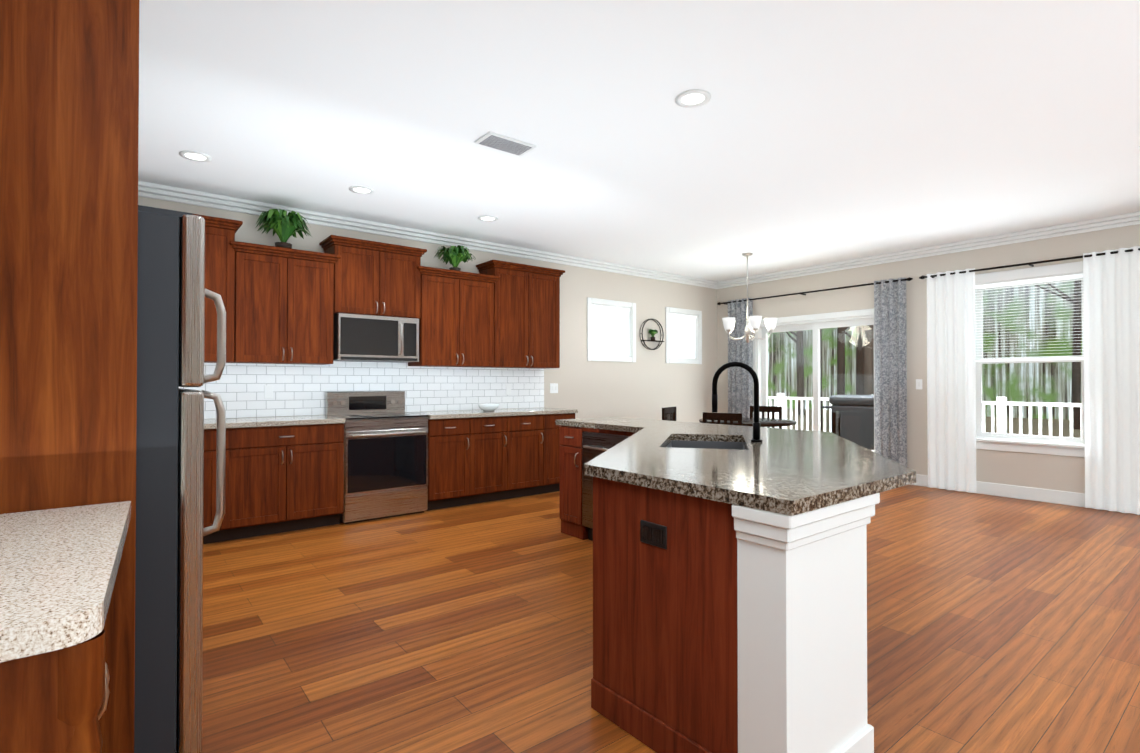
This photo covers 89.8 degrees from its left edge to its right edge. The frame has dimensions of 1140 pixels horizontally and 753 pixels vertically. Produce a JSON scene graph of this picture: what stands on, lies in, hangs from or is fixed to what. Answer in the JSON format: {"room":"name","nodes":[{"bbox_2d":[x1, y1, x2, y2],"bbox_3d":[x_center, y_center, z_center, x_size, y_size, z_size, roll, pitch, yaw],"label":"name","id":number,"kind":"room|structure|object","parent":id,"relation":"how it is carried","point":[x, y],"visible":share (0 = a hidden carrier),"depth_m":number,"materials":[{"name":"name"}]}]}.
{"room":"dining room and kitchen","nodes":[
{"label":"dining room and kitchen","id":0,"kind":"room"},
{"bbox_2d":[138,196,716,422],"bbox_3d":[-0.889,-0.109,6.622,8.470,2.800,0.209,0,-1,-38],"label":"wall","id":1,"kind":"structure","parent":0,"point":[649,384],"depth_m":6.82,"materials":[{"name":"beige paint"}]},
{"bbox_2d":[192,213,242,362],"bbox_3d":[-3.203,-0.689,4.419,1.122,1.140,0.375,0,-1,-38],"label":"upper cabinet","id":2,"kind":"object","parent":1,"relation":"attached to","point":[220,260],"visible":0.29,"depth_m":4.56,"materials":[{"name":"brown wood"}]},
{"bbox_2d":[264,385,272,398],"bbox_3d":[-2.672,0.137,5.070,0.070,0.120,0.005,0,-1,-38],"label":"outlet","id":3,"kind":"object","parent":1,"relation":"attached to","point":[268,391],"depth_m":5.07,"materials":[{"name":"white plastic"}]},
{"bbox_2d":[229,241,340,364],"bbox_3d":[-2.495,-0.599,4.978,0.857,0.970,0.375,0,-1,-38],"label":"upper cabinet","id":4,"kind":"object","parent":1,"relation":"attached to","point":[284,305],"visible":0.92,"depth_m":4.84,"materials":[{"name":"brown wood"}]},
{"bbox_2d":[256,209,310,248],"bbox_3d":[-2.466,-1.250,4.938,0.440,0.330,0.455,0,-1,-38],"label":"fern plant","id":5,"kind":"object","parent":4,"relation":"on","point":[282,224],"visible":1,"depth_m":4.88,"materials":[{"name":"green plant"}]},
{"bbox_2d":[319,235,426,318],"bbox_3d":[-1.872,-0.909,5.475,0.907,0.680,0.375,0,-1,-38],"label":"upper cabinet","id":6,"kind":"object","parent":1,"relation":"attached to","point":[375,278],"visible":1,"depth_m":5.33,"materials":[{"name":"brown wood"}]},
{"bbox_2d":[333,313,418,362],"bbox_3d":[-1.863,-0.353,5.438,0.758,0.417,0.435,0,-1,-38],"label":"microwave","id":7,"kind":"object","parent":6,"relation":"attached to","point":[364,338],"visible":0.98,"depth_m":5.27,"materials":[{"name":"silver metal"}]},
{"bbox_2d":[138,181,717,288],"bbox_3d":[-0.806,-1.457,6.530,7.890,0.104,0.076,0,-1,-38],"label":"crown molding","id":8,"kind":"structure","parent":1,"relation":"attached to","point":[177,194],"depth_m":5.75,"materials":[{"name":"white wood"}]},
{"bbox_2d":[408,266,499,366],"bbox_3d":[-1.225,-0.590,5.984,0.917,0.970,0.375,0,-1,-38],"label":"upper cabinet","id":9,"kind":"object","parent":1,"relation":"attached to","point":[456,324],"visible":0.94,"depth_m":5.85,"materials":[{"name":"brown wood"}]},
{"bbox_2d":[435,245,475,270],"bbox_3d":[-1.198,-1.210,5.942,0.428,0.269,0.440,0,-1,-38],"label":"fern plant","id":10,"kind":"object","parent":9,"relation":"on","point":[454,256],"visible":1,"depth_m":5.89,"materials":[{"name":"green plant"}]},
{"bbox_2d":[506,384,510,394],"bbox_3d":[-0.712,0.151,6.622,0.070,0.120,0.005,0,-1,-38],"label":"outlet","id":11,"kind":"object","parent":1,"relation":"attached to","point":[508,386],"depth_m":6.62,"materials":[{"name":"white plastic"}]},
{"bbox_2d":[476,260,564,368],"bbox_3d":[-0.551,-0.670,6.519,0.977,1.140,0.375,0,-1,-38],"label":"upper cabinet","id":12,"kind":"object","parent":1,"relation":"attached to","point":[526,316],"visible":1,"depth_m":6.38,"materials":[{"name":"brown wood"}]},
{"bbox_2d":[550,383,557,392],"bbox_3d":[-0.196,0.145,7.041,0.120,0.120,0.008,0,-1,-38],"label":"switch plate","id":13,"kind":"object","parent":1,"relation":"attached to","point":[553,387],"visible":1,"depth_m":7.04,"materials":[{"name":"white plastic"}]},
{"bbox_2d":[587,297,635,361],"bbox_3d":[0.505,-0.609,7.725,0.880,0.820,0.218,0,-1,-38],"label":"window","id":14,"kind":"structure","parent":1,"relation":"in","point":[631,357],"depth_m":7.66,"materials":[{"name":"white wood"}]},
{"bbox_2d":[592,305,629,355],"bbox_3d":[0.538,-0.605,7.684,0.710,0.663,0.042,0,-1,-38],"label":"window blind","id":15,"kind":"object","parent":14,"relation":"attached to","point":[610,330],"visible":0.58,"depth_m":7.69,"materials":[{"name":"white fabric"}]},
{"bbox_2d":[640,319,663,349],"bbox_3d":[1.167,-0.596,8.066,0.444,0.444,0.094,0,-1,-38],"label":"round wall shelf","id":16,"kind":"object","parent":1,"relation":"attached to","point":[648,348],"visible":0.96,"depth_m":8.06,"materials":[{"name":"brown metal"}]},
{"bbox_2d":[649,329,657,339],"bbox_3d":[1.167,-0.588,8.068,0.174,0.164,0.185,0,-1,-38],"label":"shelf plant","id":17,"kind":"object","parent":16,"relation":"on","point":[652,332],"visible":0.92,"depth_m":8.04,"materials":[{"name":"green plant"}]},
{"bbox_2d":[665,307,701,363],"bbox_3d":[1.646,-0.600,8.629,0.810,0.820,0.218,0,-1,-38],"label":"window","id":18,"kind":"structure","parent":1,"relation":"in","point":[698,342],"depth_m":8.62,"materials":[{"name":"white wood"}]},
{"bbox_2d":[669,313,696,358],"bbox_3d":[1.678,-0.596,8.588,0.640,0.663,0.042,0,-1,-38],"label":"window blind","id":19,"kind":"object","parent":18,"relation":"attached to","point":[682,335],"visible":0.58,"depth_m":8.59,"materials":[{"name":"white"}]},
{"bbox_2d":[138,0,1139,281],"bbox_3d":[1.747,-1.589,3.308,8.470,0.100,8.700,0,-1,-38],"label":"ceiling","id":20,"kind":"structure","parent":0,"point":[814,132],"depth_m":3.41,"materials":[{"name":"white paint"}]},
{"bbox_2d":[179,150,211,161],"bbox_3d":[-2.600,-1.528,3.972,0.196,0.010,0.196,0,-1,-38],"label":"recessed light","id":21,"kind":"object","parent":20,"relation":"in","point":[195,156],"visible":1,"depth_m":3.96,"materials":[{"name":"white plastic"}]},
{"bbox_2d":[349,186,374,193],"bbox_3d":[-1.700,-1.522,4.672,0.196,0.010,0.196,0,-1,-38],"label":"recessed light","id":22,"kind":"object","parent":20,"relation":"in","point":[361,189],"visible":0.98,"depth_m":4.66,"materials":[{"name":"white plastic"}]},
{"bbox_2d":[478,215,497,221],"bbox_3d":[-0.787,-1.514,5.484,0.196,0.010,0.196,0,-1,-38],"label":"recessed light","id":23,"kind":"object","parent":20,"relation":"in","point":[488,218],"visible":1,"depth_m":5.49,"materials":[{"name":"white plastic"}]},
{"bbox_2d":[474,132,535,155],"bbox_3d":[-0.424,-1.527,3.769,0.360,0.015,0.200,0,-1,-38],"label":"ceiling vent","id":24,"kind":"object","parent":20,"relation":"in","point":[496,141],"visible":1,"depth_m":3.75,"materials":[{"name":"white metal"}]},
{"bbox_2d":[675,89,710,107],"bbox_3d":[0.680,-1.536,3.164,0.196,0.010,0.196,0,-1,-38],"label":"recessed light","id":25,"kind":"object","parent":20,"relation":"in","point":[692,98],"visible":1,"depth_m":3.16,"materials":[{"name":"white plastic"}]},
{"bbox_2d":[722,253,776,342],"bbox_3d":[2.159,-0.955,7.027,0.670,1.100,0.644,0,-1,-38],"label":"chandelier","id":26,"kind":"object","parent":20,"relation":"hanging from","point":[753,323],"visible":1,"depth_m":6.90,"materials":[{"name":"white glass"}]},
{"bbox_2d":[202,485,1139,752],"bbox_3d":[1.747,1.310,3.281,8.470,0.100,8.700,0,-1,-38],"label":"floor","id":27,"kind":"structure","parent":0,"point":[1002,625],"depth_m":2.79,"materials":[{"name":"brown wood"}]},
{"bbox_2d":[0,629,109,752],"bbox_3d":[-1.149,0.801,0.941,0.607,0.875,0.869,0,-1,-38],"label":"base cabinet","id":28,"kind":"object","parent":27,"relation":"on","point":[55,701],"visible":0.58,"depth_m":0.76,"materials":[{"name":"brown wood"}]},
{"bbox_2d":[0,501,130,661],"bbox_3d":[-1.131,0.341,0.952,0.648,0.040,0.885,0,-1,-38],"label":"countertop","id":29,"kind":"structure","parent":28,"relation":"on","point":[58,569],"depth_m":0.94,"materials":[{"name":"stone"}]},
{"bbox_2d":[0,0,138,752],"bbox_3d":[-1.374,0.052,1.304,0.700,2.380,0.087,0,-1,-38],"label":"end panel","id":30,"kind":"object","parent":27,"relation":"on","point":[69,104],"visible":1,"depth_m":1.44,"materials":[{"name":"brown wood"}]},
{"bbox_2d":[134,205,225,752],"bbox_3d":[-1.621,0.390,1.776,0.850,1.714,0.910,0,-1,-38],"label":"refrigerator","id":31,"kind":"object","parent":27,"relation":"on","point":[172,294],"visible":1,"depth_m":1.60,"materials":[{"name":"grey metal"}]},
{"bbox_2d":[203,428,230,543],"bbox_3d":[-3.286,0.831,4.191,1.294,0.876,0.607,0,-1,-38],"label":"base cabinet","id":32,"kind":"object","parent":27,"relation":"on","point":[210,435],"depth_m":4.29,"materials":[{"name":"brown wood"}]},
{"bbox_2d":[231,423,343,539],"bbox_3d":[-2.493,0.837,4.819,0.964,0.876,0.607,0,-1,-38],"label":"base cabinet","id":33,"kind":"object","parent":27,"relation":"on","point":[280,479],"depth_m":4.61,"materials":[{"name":"brown wood"}]},
{"bbox_2d":[204,415,344,428],"bbox_3d":[-2.946,0.373,4.448,2.143,0.040,0.634,0,-1,-38],"label":"countertop","id":34,"kind":"structure","parent":33,"relation":"on","point":[268,421],"depth_m":4.63,"materials":[{"name":"stone"}]},
{"bbox_2d":[325,391,427,523],"bbox_3d":[-1.794,0.712,5.336,0.761,1.135,0.666,0,-1,-38],"label":"range","id":35,"kind":"object","parent":27,"relation":"on","point":[385,455],"visible":0.96,"depth_m":5.15,"materials":[{"name":"silver metal"}]},
{"bbox_2d":[426,417,477,510],"bbox_3d":[-1.318,0.846,5.750,0.489,0.876,0.607,0,-1,-38],"label":"base cabinet","id":36,"kind":"object","parent":27,"relation":"on","point":[475,460],"depth_m":5.53,"materials":[{"name":"brown wood"}]},
{"bbox_2d":[478,416,513,502],"bbox_3d":[-1.004,0.848,5.998,0.548,0.876,0.607,0,-1,-38],"label":"base cabinet","id":37,"kind":"object","parent":27,"relation":"on","point":[495,434],"depth_m":5.83,"materials":[{"name":"brown wood"}]},
{"bbox_2d":[514,414,549,497],"bbox_3d":[-0.655,0.851,6.274,0.578,0.876,0.607,0,-1,-38],"label":"base cabinet","id":38,"kind":"object","parent":27,"relation":"on","point":[531,432],"depth_m":6.10,"materials":[{"name":"brown wood"}]},
{"bbox_2d":[550,413,574,492],"bbox_3d":[-0.325,0.853,6.536,0.501,0.876,0.607,0,-1,-38],"label":"base cabinet","id":39,"kind":"object","parent":27,"relation":"on","point":[555,444],"depth_m":6.29,"materials":[{"name":"brown wood"}]},
{"bbox_2d":[405,407,577,418],"bbox_3d":[-0.803,0.389,6.145,1.786,0.040,0.634,0,-1,-38],"label":"countertop","id":40,"kind":"structure","parent":39,"relation":"on","point":[478,413],"depth_m":5.93,"materials":[{"name":"stone"}]},
{"bbox_2d":[478,403,498,410],"bbox_3d":[-0.865,0.329,6.081,0.230,0.076,0.230,0,-1,-38],"label":"glass bowl","id":41,"kind":"object","parent":40,"relation":"on","point":[489,407],"visible":0.98,"depth_m":6.00,"materials":[{"name":"white"}]},
{"bbox_2d":[662,407,675,420],"bbox_3d":[1.454,0.848,7.329,0.420,0.900,0.420,0,-1,32],"label":"dining chair","id":42,"kind":"object","parent":27,"relation":"on","point":[668,413],"visible":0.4,"depth_m":7.41,"materials":[{"name":"brown wood"}]},
{"bbox_2d":[703,412,741,425],"bbox_3d":[1.716,0.838,6.228,0.420,0.900,0.420,0,-1,32],"label":"dining chair","id":43,"kind":"object","parent":27,"relation":"on","point":[725,417],"visible":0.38,"depth_m":6.05,"materials":[{"name":"brown wood"}]},
{"bbox_2d":[560,465,915,752],"bbox_3d":[0.491,0.822,3.276,2.070,0.877,2.895,0,-1,-38],"label":"kitchen island","id":44,"kind":"object","parent":27,"relation":"on","point":[729,588],"depth_m":1.75,"materials":[{"name":"wood"}]},
{"bbox_2d":[582,432,629,540],"bbox_3d":[0.498,0.850,4.376,0.649,0.842,0.600,0,-1,-38],"label":"dishwasher","id":45,"kind":"object","parent":44,"relation":"in","point":[594,444],"visible":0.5,"depth_m":4.36,"materials":[{"name":"black metal"}]},
{"bbox_2d":[556,417,915,508],"bbox_3d":[0.491,0.363,3.297,2.090,0.040,2.930,0,-1,-38],"label":"island countertop","id":46,"kind":"structure","parent":44,"relation":"on","point":[791,468],"depth_m":2.24,"materials":[{"name":"grey stone"}]},
{"bbox_2d":[712,361,762,441],"bbox_3d":[0.888,0.130,3.004,0.196,0.418,0.213,0,-1,-38],"label":"faucet","id":47,"kind":"object","parent":46,"relation":"on","point":[756,422],"visible":1,"depth_m":2.97,"materials":[{"name":"black metal"}]},
{"bbox_2d":[699,417,796,426],"bbox_3d":[2.136,0.913,6.909,1.130,0.769,1.130,0,-1,-38],"label":"dining table","id":48,"kind":"object","parent":27,"relation":"on","point":[766,422],"visible":0.25,"depth_m":6.57,"materials":[{"name":"brown wood"}]},
{"bbox_2d":[750,406,781,428],"bbox_3d":[2.555,0.850,7.591,0.420,0.900,0.420,0,-1,32],"label":"dining chair","id":49,"kind":"object","parent":27,"relation":"on","point":[769,409],"visible":0.31,"depth_m":7.73,"materials":[{"name":"brown wood"}]},
{"bbox_2d":[832,410,840,436],"bbox_3d":[2.817,0.840,6.490,0.420,0.900,0.420,0,-1,32],"label":"dining chair","id":50,"kind":"object","parent":27,"relation":"on","point":[836,422],"visible":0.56,"depth_m":6.35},
{"bbox_2d":[717,224,1139,492],"bbox_3d":[5.051,-0.117,5.783,0.200,2.800,8.500,0,-1,-38],"label":"wall","id":51,"kind":"structure","parent":0,"point":[1053,472],"depth_m":6.76,"materials":[{"name":"beige paint"}]},
{"bbox_2d":[753,308,874,451],"bbox_3d":[3.387,0.228,7.862,0.222,2.150,1.910,0,-1,-38],"label":"door frame","id":52,"kind":"structure","parent":51,"relation":"attached to","point":[822,321],"depth_m":7.84,"materials":[{"name":"white wood"}]},
{"bbox_2d":[717,277,912,304],"bbox_3d":[3.202,-1.143,7.862,0.128,0.048,2.800,0,-1,-38],"label":"curtain rod","id":53,"kind":"object","parent":51,"relation":"attached to","point":[803,293],"visible":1,"depth_m":7.65,"materials":[{"name":"brown metal"}]},
{"bbox_2d":[728,298,752,417],"bbox_3d":[2.555,0.064,8.601,0.070,2.460,0.420,0,-1,-38],"label":"curtain","id":54,"kind":"object","parent":53,"relation":"hanging from","point":[740,389],"visible":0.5,"depth_m":8.61,"materials":[{"name":"grey fabric"}]},
{"bbox_2d":[874,277,906,466],"bbox_3d":[3.883,0.049,6.923,0.066,2.460,0.360,0,-1,-38],"label":"curtain","id":55,"kind":"object","parent":53,"relation":"hanging from","point":[890,346],"visible":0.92,"depth_m":6.91,"materials":[{"name":"grey fabric"}]},
{"bbox_2d":[916,379,921,388],"bbox_3d":[4.133,0.092,6.770,0.008,0.120,0.070,0,-1,-38],"label":"switch plate","id":56,"kind":"object","parent":51,"relation":"attached to","point":[918,383],"visible":1,"depth_m":6.77,"materials":[{"name":"white plastic"}]},
{"bbox_2d":[718,212,1139,288],"bbox_3d":[4.880,-1.464,5.788,0.076,0.104,8.300,0,-1,-38],"label":"crown molding","id":57,"kind":"structure","parent":51,"relation":"attached to","point":[1129,219],"depth_m":6.44,"materials":[{"name":"white wood"}]},
{"bbox_2d":[910,474,1133,513],"bbox_3d":[5.682,1.207,4.797,0.019,0.135,5.730,0,-1,-38],"label":"baseboard","id":58,"kind":"structure","parent":51,"relation":"attached to","point":[1040,495],"depth_m":5.95,"materials":[{"name":"white wood"}]},
{"bbox_2d":[919,248,1139,278],"bbox_3d":[4.757,-1.161,5.898,0.128,0.048,2.070,0,-1,-38],"label":"curtain rod","id":59,"kind":"object","parent":51,"relation":"attached to","point":[1037,262],"visible":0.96,"depth_m":5.88,"materials":[{"name":"brown metal"}]},
{"bbox_2d":[926,268,975,492],"bbox_3d":[4.276,0.044,6.431,0.071,2.460,0.480,0,-1,-38],"label":"curtain","id":60,"kind":"object","parent":59,"relation":"hanging from","point":[951,401],"visible":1,"depth_m":6.42,"materials":[{"name":"white fabric"}]},
{"bbox_2d":[1083,246,1139,514],"bbox_3d":[5.138,0.034,5.340,0.071,2.460,0.500,0,-1,-38],"label":"curtain","id":61,"kind":"object","parent":59,"relation":"hanging from","point":[1111,291],"visible":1,"depth_m":5.38,"materials":[{"name":"white fabric"}]},
{"bbox_2d":[975,261,1084,456],"bbox_3d":[4.833,-0.167,6.019,0.248,1.925,1.170,0,-1,-38],"label":"window","id":62,"kind":"structure","parent":51,"relation":"in","point":[1038,444],"depth_m":5.99,"materials":[{"name":"white wood"}]},
{"bbox_2d":[975,274,1083,361],"bbox_3d":[4.796,-0.588,5.994,0.042,0.847,0.930,0,-1,-38],"label":"window blind","id":63,"kind":"object","parent":62,"relation":"attached to","point":[1057,278],"visible":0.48,"depth_m":5.96,"materials":[{"name":"white"}]},
{"label":"outside","id":64,"kind":"structure","parent":0,"visible":0},
{"bbox_2d":[768,281,1081,419],"bbox_3d":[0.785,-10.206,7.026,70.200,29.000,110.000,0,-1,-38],"label":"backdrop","id":65,"kind":"structure","parent":64,"point":[1033,368],"depth_m":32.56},
{"bbox_2d":[784,408,1080,437],"bbox_3d":[12.293,2.278,16.026,100.440,0.200,90.000,0,-1,-38],"label":"ground","id":66,"kind":"structure","parent":64,"point":[1045,425],"depth_m":26.54,"materials":[{"name":"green plant"}]},
{"bbox_2d":[787,280,1080,429],"bbox_3d":[13.263,-6.616,20.361,24.983,17.877,37.179,0,-1,-38],"label":"trees","id":67,"kind":"object","parent":66,"relation":"on","point":[861,387],"depth_m":24.42,"materials":[{"name":"brown plant"}]},
{"bbox_3d":[5.126,1.426,8.188,2.918,0.200,8.600,0,-1,-38],"label":"deck","id":68,"kind":"object","parent":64,"visible":0},
{"bbox_2d":[820,395,873,449],"bbox_3d":[4.582,0.813,8.975,0.600,1.040,1.240,0,-1,-38],"label":"grill","id":69,"kind":"object","parent":68,"relation":"on","point":[867,441],"depth_m":8.77,"materials":[{"name":"black"}]},
{"bbox_2d":[768,393,1081,450],"bbox_3d":[6.225,0.824,9.052,0.090,1.020,8.480,0,-1,-38],"label":"deck railing","id":70,"kind":"object","parent":68,"relation":"on","point":[1001,409],"depth_m":8.62,"materials":[{"name":"white wood"}]}
]}

